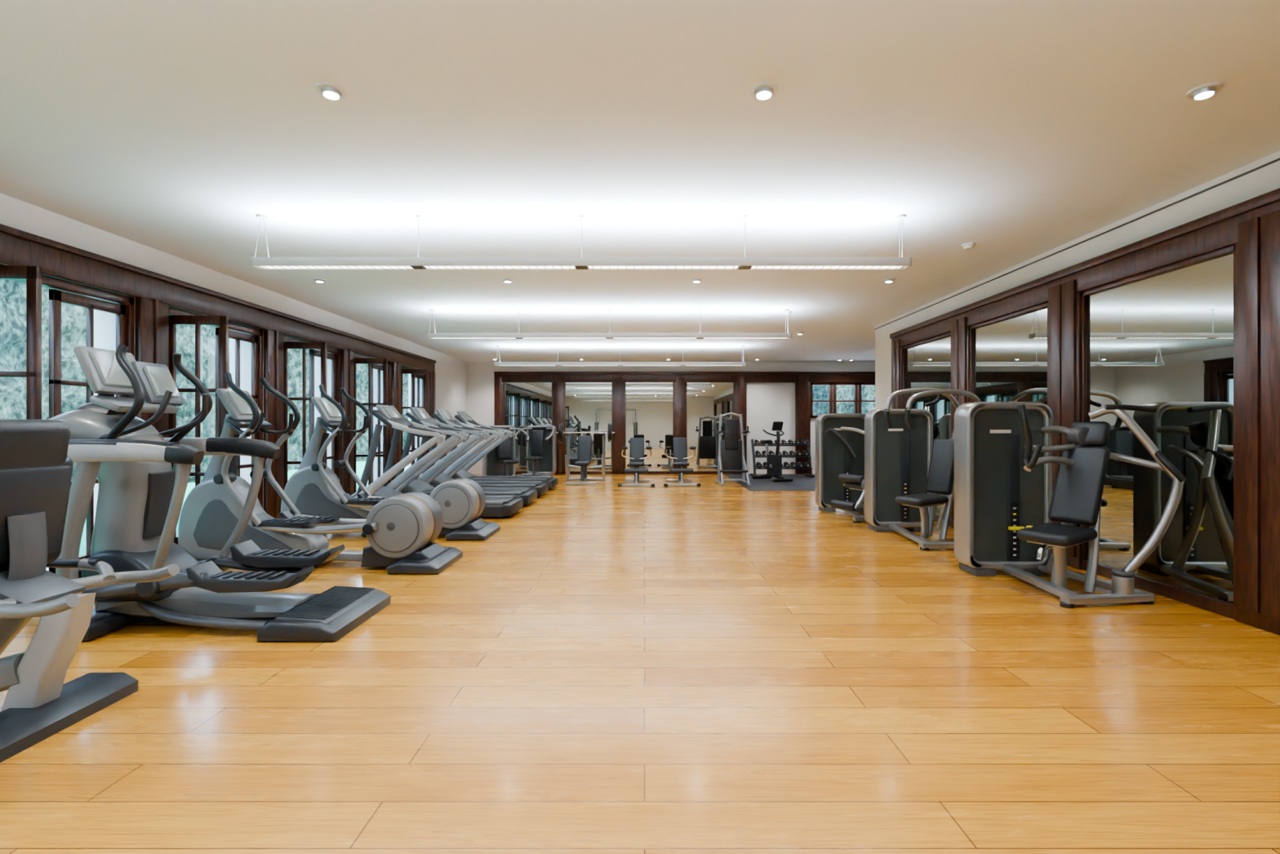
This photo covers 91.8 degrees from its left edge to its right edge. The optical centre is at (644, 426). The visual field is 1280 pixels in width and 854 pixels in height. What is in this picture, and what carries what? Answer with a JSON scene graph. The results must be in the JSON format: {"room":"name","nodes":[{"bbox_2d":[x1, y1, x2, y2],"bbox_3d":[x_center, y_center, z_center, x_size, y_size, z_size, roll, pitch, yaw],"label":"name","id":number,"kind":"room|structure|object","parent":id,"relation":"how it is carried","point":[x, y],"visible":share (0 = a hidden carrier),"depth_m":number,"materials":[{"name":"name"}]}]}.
{"room":"gym","nodes":[
{"label":"gym","id":0,"kind":"room"},
{"bbox_2d":[0,192,466,524],"bbox_3d":[-4.960,-0.220,7.050,0.420,3.000,19.100,0,0,0],"label":"wall","id":1,"kind":"structure","parent":0,"point":[451,372],"depth_m":7.34,"materials":[{"name":"white paint"}]},
{"bbox_2d":[0,263,134,577],"bbox_3d":[-4.531,0.040,4.975,0.639,2.480,1.610,0,0,0],"label":"window","id":2,"kind":"structure","parent":1,"relation":"in","point":[60,291],"depth_m":5.04,"materials":[{"name":"brown wood"}]},
{"bbox_2d":[168,306,262,544],"bbox_3d":[-4.531,0.040,6.925,0.639,2.480,1.610,0,0,0],"label":"window","id":3,"kind":"structure","parent":1,"relation":"in","point":[224,329],"depth_m":6.26,"materials":[{"name":"brown wood"}]},
{"bbox_2d":[0,223,435,518],"bbox_3d":[-4.710,-0.095,5.950,0.080,2.750,15.940,0,0,0],"label":"trim","id":4,"kind":"structure","parent":1,"relation":"attached to","point":[154,292],"depth_m":6.76,"materials":[{"name":"brown wood"}]},
{"bbox_2d":[284,335,339,488],"bbox_3d":[-4.531,0.040,8.875,0.639,2.480,1.610,0,0,0],"label":"window","id":5,"kind":"structure","parent":1,"relation":"in","point":[320,349],"depth_m":8.22,"materials":[{"name":"brown wood"}]},
{"bbox_2d":[354,352,391,493],"bbox_3d":[-4.531,0.040,10.825,0.639,2.480,1.610,0,0,0],"label":"window","id":6,"kind":"structure","parent":1,"relation":"in","point":[380,364],"depth_m":10.14,"materials":[{"name":"brown wood"}]},
{"bbox_2d":[401,364,429,477],"bbox_3d":[-4.531,0.040,12.775,0.639,2.480,1.610,0,0,0],"label":"window","id":7,"kind":"structure","parent":1,"relation":"in","point":[424,374],"depth_m":12.10,"materials":[{"name":"brown wood"}]},
{"bbox_2d":[0,0,1279,361],"bbox_3d":[1.165,-1.795,7.125,12.670,0.150,19.650,0,0,0],"label":"ceiling","id":8,"kind":"structure","parent":0,"point":[1020,131],"depth_m":3.70,"materials":[{"name":"paint"}]},
{"bbox_2d":[312,277,326,282],"bbox_3d":[-3.800,-1.704,7.260,0.140,0.033,0.140,0,0,0],"label":"recessed light","id":9,"kind":"object","parent":8,"relation":"in","point":[316,279],"visible":1,"depth_m":7.23,"materials":[{"name":"white metal"}]},
{"bbox_2d":[315,81,346,100],"bbox_3d":[-1.600,-1.704,3.170,0.140,0.033,0.140,0,0,0],"label":"recessed light","id":10,"kind":"object","parent":8,"relation":"in","point":[330,91],"visible":1,"depth_m":3.14,"materials":[{"name":"white metal"}]},
{"bbox_2d":[501,277,513,282],"bbox_3d":[-1.600,-1.704,7.260,0.140,0.033,0.140,0,0,0],"label":"recessed light","id":11,"kind":"object","parent":8,"relation":"in","point":[504,279],"visible":1,"depth_m":7.23,"materials":[{"name":"white metal"}]},
{"bbox_2d":[249,213,911,269],"bbox_3d":[-0.514,-1.508,5.070,5.342,0.425,0.130,0,0,0],"label":"pendant light","id":12,"kind":"object","parent":8,"relation":"hanging from","point":[260,263],"visible":1,"depth_m":5.01,"materials":[{"name":"white metal"}]},
{"bbox_2d":[426,308,791,338],"bbox_3d":[-0.514,-1.508,9.140,5.342,0.425,0.130,0,0,0],"label":"pendant light","id":13,"kind":"object","parent":8,"relation":"hanging from","point":[430,335],"visible":1,"depth_m":9.07,"materials":[{"name":"white metal"}]},
{"bbox_2d":[494,345,746,365],"bbox_3d":[-0.514,-1.508,13.250,5.342,0.425,0.130,0,0,0],"label":"pendant light","id":14,"kind":"object","parent":8,"relation":"hanging from","point":[496,363],"visible":1,"depth_m":13.19,"materials":[{"name":"white metal"}]},
{"bbox_2d":[690,277,702,282],"bbox_3d":[0.610,-1.704,7.260,0.140,0.033,0.140,0,0,0],"label":"recessed light","id":15,"kind":"object","parent":8,"relation":"in","point":[695,279],"visible":1,"depth_m":7.22,"materials":[{"name":"white metal"}]},
{"bbox_2d":[750,81,777,100],"bbox_3d":[0.610,-1.704,3.170,0.140,0.033,0.140,0,0,0],"label":"recessed light","id":16,"kind":"object","parent":8,"relation":"in","point":[762,91],"visible":1,"depth_m":3.14,"materials":[{"name":"white metal"}]},
{"bbox_2d":[783,311,791,315],"bbox_3d":[2.150,-1.698,9.300,0.120,0.045,0.120,0,0,0],"label":"smoke detector","id":17,"kind":"object","parent":8,"relation":"attached to","point":[786,313],"visible":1,"depth_m":9.26,"materials":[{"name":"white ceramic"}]},
{"bbox_2d":[882,277,895,282],"bbox_3d":[2.860,-1.704,7.260,0.140,0.033,0.140,0,0,0],"label":"recessed light","id":18,"kind":"object","parent":8,"relation":"in","point":[889,279],"visible":1,"depth_m":7.23,"materials":[{"name":"white metal"}]},
{"bbox_2d":[961,242,975,249],"bbox_3d":[3.060,-1.698,5.860,0.120,0.045,0.120,0,0,0],"label":"smoke detector","id":19,"kind":"object","parent":8,"relation":"attached to","point":[967,246],"visible":1,"depth_m":5.83,"materials":[{"name":"white plastic"}]},
{"bbox_2d":[1186,81,1222,100],"bbox_3d":[2.860,-1.704,3.170,0.140,0.033,0.140,0,0,0],"label":"recessed light","id":20,"kind":"object","parent":8,"relation":"in","point":[1205,91],"visible":1,"depth_m":3.15,"materials":[{"name":"white metal"}]},
{"bbox_2d":[0,474,1279,853],"bbox_3d":[1.165,1.340,7.100,12.670,0.120,19.600,0,0,0],"label":"floor","id":21,"kind":"structure","parent":0,"point":[711,667],"depth_m":2.80,"materials":[{"name":"brown wood"}]},
{"bbox_2d":[0,418,179,762],"bbox_3d":[-3.219,0.587,2.672,1.996,1.387,0.704,0,0,0],"label":"exercise bike","id":22,"kind":"object","parent":21,"relation":"on","point":[36,468],"visible":1,"depth_m":2.65,"materials":[{"name":"grey plastic"}]},
{"bbox_2d":[35,344,391,641],"bbox_3d":[-2.925,0.387,4.084,2.205,1.786,0.919,0,0,0],"label":"trainer","id":23,"kind":"object","parent":21,"relation":"on","point":[140,497],"visible":0.91,"depth_m":3.91,"materials":[{"name":"grey plastic"}]},
{"bbox_2d":[177,372,462,573],"bbox_3d":[-2.998,0.403,5.720,2.435,1.754,0.760,0,0,0],"label":"elliptical trainer","id":24,"kind":"object","parent":21,"relation":"on","point":[401,531],"visible":0.94,"depth_m":5.56,"materials":[{"name":"silver metal"}]},
{"bbox_2d":[280,384,500,540],"bbox_3d":[-2.998,0.403,7.300,2.435,1.754,0.760,0,0,0],"label":"elliptical trainer","id":25,"kind":"object","parent":21,"relation":"on","point":[314,489],"visible":0.76,"depth_m":7.14,"materials":[{"name":"silver metal"}]},
{"bbox_2d":[351,404,523,518],"bbox_3d":[-3.015,0.487,8.950,2.369,1.585,0.890,0,0,0],"label":"treadmill","id":26,"kind":"object","parent":21,"relation":"on","point":[500,506],"visible":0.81,"depth_m":8.60,"materials":[{"name":"grey plastic"}]},
{"bbox_2d":[395,407,537,504],"bbox_3d":[-3.015,0.487,10.200,2.369,1.585,0.890,0,0,0],"label":"treadmill","id":27,"kind":"object","parent":21,"relation":"on","point":[420,415],"visible":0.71,"depth_m":10.01,"materials":[{"name":"grey plastic"}]},
{"bbox_2d":[422,408,548,495],"bbox_3d":[-3.015,0.487,11.450,2.369,1.585,0.890,0,0,0],"label":"treadmill","id":28,"kind":"object","parent":21,"relation":"on","point":[441,476],"visible":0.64,"depth_m":11.37,"materials":[{"name":"grey plastic"}]},
{"bbox_2d":[448,410,557,488],"bbox_3d":[-3.015,0.487,12.700,2.369,1.585,0.890,0,0,0],"label":"treadmill","id":29,"kind":"object","parent":21,"relation":"on","point":[461,472],"visible":0.55,"depth_m":12.63,"materials":[{"name":"grey plastic"}]},
{"bbox_2d":[482,425,528,475],"bbox_3d":[-3.167,0.627,14.253,0.973,1.295,1.115,0,0,-35],"label":"machine","id":30,"kind":"object","parent":21,"relation":"on","point":[501,460],"visible":0.54,"depth_m":14.44,"materials":[{"name":"silver metal"}]},
{"bbox_2d":[515,425,556,475],"bbox_3d":[-2.760,0.627,15.693,0.973,1.295,1.115,0,0,10],"label":"machine","id":31,"kind":"object","parent":21,"relation":"on","point":[541,446],"visible":0.9,"depth_m":16.01,"materials":[{"name":"silver metal"}]},
{"bbox_2d":[556,422,614,484],"bbox_3d":[-1.380,0.603,14.109,1.360,1.345,1.299,0,0,0],"label":"station","id":32,"kind":"object","parent":21,"relation":"on","point":[584,442],"visible":1,"depth_m":14.34,"materials":[{"name":"silver metal"}]},
{"bbox_2d":[617,437,654,486],"bbox_3d":[-0.170,0.769,13.670,0.780,1.023,1.140,0,0,0],"label":"weight bench","id":33,"kind":"object","parent":21,"relation":"on","point":[636,457],"visible":1,"depth_m":13.73,"materials":[{"name":"black leather"}]},
{"bbox_2d":[663,437,700,486],"bbox_3d":[0.800,0.769,13.720,0.780,1.023,1.140,0,0,0],"label":"weight bench","id":34,"kind":"object","parent":21,"relation":"on","point":[680,457],"visible":1,"depth_m":13.77,"materials":[{"name":"black leather"}]},
{"bbox_2d":[715,412,751,485],"bbox_3d":[1.950,0.487,13.710,0.680,1.595,1.020,0,0,0],"label":"station","id":35,"kind":"object","parent":21,"relation":"on","point":[731,454],"visible":1,"depth_m":13.91,"materials":[{"name":"silver metal"}]},
{"bbox_2d":[724,474,815,490],"bbox_3d":[4.500,1.274,14.375,4.800,0.012,4.150,0,0,0],"label":"rubber floor mat","id":36,"kind":"object","parent":21,"relation":"on","point":[800,482],"visible":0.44,"depth_m":13.68,"materials":[{"name":"grey rubber"}]},
{"bbox_2d":[751,421,792,482],"bbox_3d":[3.000,0.581,14.600,0.500,1.375,1.000,0,0,-20],"label":"exercise bike","id":37,"kind":"object","parent":36,"relation":"on","point":[774,462],"visible":1,"depth_m":14.36,"materials":[{"name":"metal"}]},
{"bbox_2d":[750,439,814,477],"bbox_3d":[3.450,0.796,15.600,1.480,0.943,0.600,0,0,0],"label":"dumbbell rack","id":38,"kind":"object","parent":36,"relation":"on","point":[786,464],"visible":0.73,"depth_m":15.49,"materials":[{"name":"black metal"}]},
{"bbox_2d":[815,413,866,523],"bbox_3d":[3.059,0.545,8.842,0.935,1.470,1.295,0,0,0],"label":"machine","id":39,"kind":"object","parent":21,"relation":"on","point":[839,437],"visible":0.69,"depth_m":9.25,"materials":[{"name":"silver metal"}]},
{"bbox_2d":[864,387,980,551],"bbox_3d":[3.232,0.418,7.085,1.000,1.725,1.428,0,0,0],"label":"machine","id":40,"kind":"object","parent":21,"relation":"on","point":[906,472],"visible":0.84,"depth_m":7.51,"materials":[{"name":"silver metal"}]},
{"bbox_2d":[954,401,1186,608],"bbox_3d":[3.312,0.535,4.950,1.103,1.490,1.231,0,0,0],"label":"machine","id":41,"kind":"object","parent":21,"relation":"on","point":[1006,505],"visible":1,"depth_m":5.29,"materials":[{"name":"silver metal"}]},
{"bbox_2d":[466,361,875,474],"bbox_3d":[1.015,-0.220,16.750,12.370,3.000,0.300,0,0,0],"label":"wall","id":42,"kind":"structure","parent":0,"point":[767,402],"depth_m":16.60,"materials":[{"name":"white paint"}]},
{"bbox_2d":[504,382,552,471],"bbox_3d":[-3.090,0.015,16.562,1.300,2.370,0.065,0,0,0],"label":"mirror panel","id":43,"kind":"object","parent":42,"relation":"attached to","point":[526,404],"visible":0.47,"depth_m":16.56,"materials":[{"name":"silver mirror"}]},
{"bbox_2d":[564,382,613,471],"bbox_3d":[-1.490,0.015,16.562,1.300,2.370,0.065,0,0,0],"label":"mirror panel","id":44,"kind":"object","parent":42,"relation":"attached to","point":[588,406],"visible":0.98,"depth_m":16.56,"materials":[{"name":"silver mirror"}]},
{"bbox_2d":[624,382,674,471],"bbox_3d":[0.130,0.015,16.562,1.320,2.370,0.065,0,0,0],"label":"mirror panel","id":45,"kind":"object","parent":42,"relation":"attached to","point":[649,406],"visible":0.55,"depth_m":16.56,"materials":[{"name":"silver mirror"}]},
{"bbox_2d":[493,371,875,474],"bbox_3d":[1.550,-0.085,16.545,11.100,2.730,0.110,0,0,0],"label":"trim","id":46,"kind":"structure","parent":42,"relation":"attached to","point":[802,380],"depth_m":16.51,"materials":[{"name":"brown wood"}]},
{"bbox_2d":[685,382,734,471],"bbox_3d":[1.750,0.015,16.562,1.300,2.370,0.065,0,0,0],"label":"mirror panel","id":47,"kind":"object","parent":42,"relation":"attached to","point":[704,401],"visible":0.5,"depth_m":16.56,"materials":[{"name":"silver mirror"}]},
{"bbox_2d":[810,382,875,417],"bbox_3d":[5.460,-0.695,16.600,2.080,0.950,0.100,0,0,0],"label":"window","id":48,"kind":"structure","parent":42,"relation":"in","point":[833,400],"depth_m":16.55,"materials":[{"name":"brown wood"}]},
{"bbox_2d":[875,160,1279,408],"bbox_3d":[4.155,-0.220,4.100,0.350,3.000,13.200,0,0,0],"label":"wall","id":49,"kind":"structure","parent":0,"point":[1264,180],"depth_m":5.49,"materials":[{"name":"white paint"}]},
{"bbox_2d":[902,332,951,519],"bbox_3d":[3.938,-0.005,8.625,0.075,2.390,1.510,0,0,0],"label":"mirror panel","id":50,"kind":"object","parent":49,"relation":"attached to","point":[926,363],"visible":0.38,"depth_m":8.41,"materials":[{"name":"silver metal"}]},
{"bbox_2d":[969,302,1047,404],"bbox_3d":[3.938,-0.005,6.710,0.075,2.390,1.460,0,0,0],"label":"mirror panel","id":51,"kind":"object","parent":49,"relation":"attached to","point":[1008,353],"visible":0.35,"depth_m":6.64,"materials":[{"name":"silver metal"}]},
{"bbox_2d":[874,150,1279,329],"bbox_3d":[3.970,-1.692,4.105,0.020,0.055,13.210,0,0,0],"label":"trim","id":52,"kind":"structure","parent":49,"relation":"attached to","point":[1275,157],"depth_m":5.14,"materials":[{"name":"grey plastic"}]},
{"bbox_2d":[889,187,1279,635],"bbox_3d":[3.920,-0.085,4.135,0.120,2.730,11.270,0,0,0],"label":"trim","id":53,"kind":"structure","parent":49,"relation":"attached to","point":[1252,224],"depth_m":4.07,"materials":[{"name":"brown wood"}]},
{"bbox_2d":[1081,244,1235,606],"bbox_3d":[3.938,-0.005,4.810,0.075,2.390,1.460,0,0,0],"label":"mirror panel","id":54,"kind":"object","parent":49,"relation":"attached to","point":[1162,338],"visible":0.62,"depth_m":4.64,"materials":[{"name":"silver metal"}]},
{"label":"outside","id":55,"kind":"structure","parent":0,"visible":0},
{"bbox_2d":[79,461,408,555],"bbox_3d":[-9.860,1.390,11.000,8.280,0.100,34.000,0,0,0],"label":"lawn","id":56,"kind":"structure","parent":55,"point":[360,464],"depth_m":13.15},
{"bbox_2d":[0,279,408,482],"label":"window","id":57,"kind":"structure","parent":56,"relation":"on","point":[12,293],"depth_m":11.75,"materials":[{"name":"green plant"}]},
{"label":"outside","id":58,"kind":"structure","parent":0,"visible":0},
{"bbox_3d":[4.415,1.390,22.460,19.170,0.100,11.080,0,0,0],"label":"terrace","id":59,"kind":"object","parent":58,"visible":0},
{"bbox_2d":[813,385,875,415],"bbox_3d":[5.000,-0.765,25.254,22.000,4.200,0.978,0,0,0],"label":"conifer hedge","id":60,"kind":"object","parent":59,"relation":"on","point":[820,392],"visible":0.02,"depth_m":25.17,"materials":[{"name":"green plant"}]}
]}

